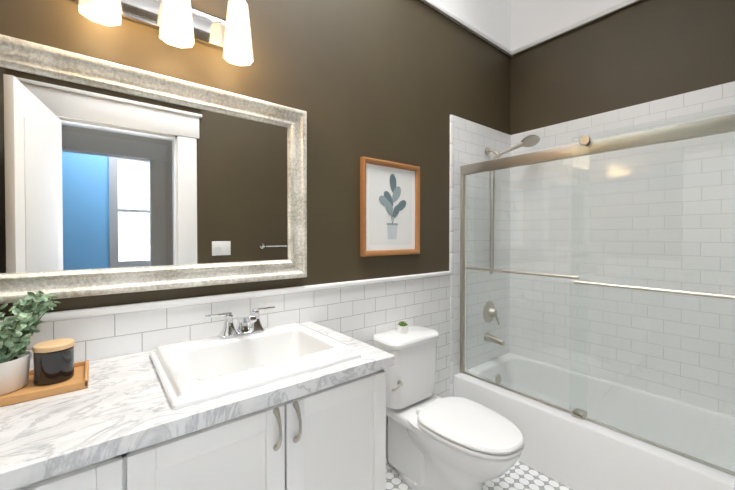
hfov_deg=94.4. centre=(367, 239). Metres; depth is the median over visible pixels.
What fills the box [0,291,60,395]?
eucalyptus plant
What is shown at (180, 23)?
sconce
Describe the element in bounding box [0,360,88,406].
wood tray
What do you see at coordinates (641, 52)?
wall
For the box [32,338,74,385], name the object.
candle jar
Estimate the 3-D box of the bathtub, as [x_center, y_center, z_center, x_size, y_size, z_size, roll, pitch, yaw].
[1.371,1.130,2.008,0.748,0.355,1.536,-1,1,-38]
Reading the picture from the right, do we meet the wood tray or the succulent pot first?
the succulent pot
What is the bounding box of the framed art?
[360,156,419,256]
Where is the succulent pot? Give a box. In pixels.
[398,321,407,332]
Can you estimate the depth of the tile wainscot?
1.50 m
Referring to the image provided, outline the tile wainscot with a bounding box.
[0,271,450,462]
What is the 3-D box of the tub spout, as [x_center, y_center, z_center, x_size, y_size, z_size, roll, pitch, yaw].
[0.960,0.755,2.570,0.059,0.060,0.140,-1,1,-38]
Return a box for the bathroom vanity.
[0,306,393,489]
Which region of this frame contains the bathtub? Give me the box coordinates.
[454,353,734,489]
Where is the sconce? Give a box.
[75,0,253,65]
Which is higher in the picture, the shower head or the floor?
the shower head
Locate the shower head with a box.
[485,135,539,273]
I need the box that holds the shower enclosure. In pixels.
[460,104,734,474]
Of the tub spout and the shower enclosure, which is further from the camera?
the tub spout
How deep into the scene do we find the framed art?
1.98 m
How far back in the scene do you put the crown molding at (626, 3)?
2.41 m
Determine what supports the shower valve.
attached to the wall tile
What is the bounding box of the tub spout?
[484,333,504,344]
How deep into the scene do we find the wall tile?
2.27 m
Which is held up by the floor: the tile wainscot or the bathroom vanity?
the bathroom vanity
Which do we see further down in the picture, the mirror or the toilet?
the toilet
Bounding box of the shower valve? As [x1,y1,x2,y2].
[483,301,499,324]
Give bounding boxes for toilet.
[373,326,523,489]
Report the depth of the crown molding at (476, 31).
2.41 m
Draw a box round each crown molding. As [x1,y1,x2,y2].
[421,0,511,56]
[511,0,640,56]
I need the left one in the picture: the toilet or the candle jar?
the candle jar
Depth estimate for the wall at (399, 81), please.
1.80 m
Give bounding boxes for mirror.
[0,34,306,303]
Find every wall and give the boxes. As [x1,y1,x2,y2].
[0,0,510,316]
[510,0,734,134]
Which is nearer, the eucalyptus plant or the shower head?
the eucalyptus plant
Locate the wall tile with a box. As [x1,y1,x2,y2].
[449,81,734,415]
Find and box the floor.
[386,460,572,489]

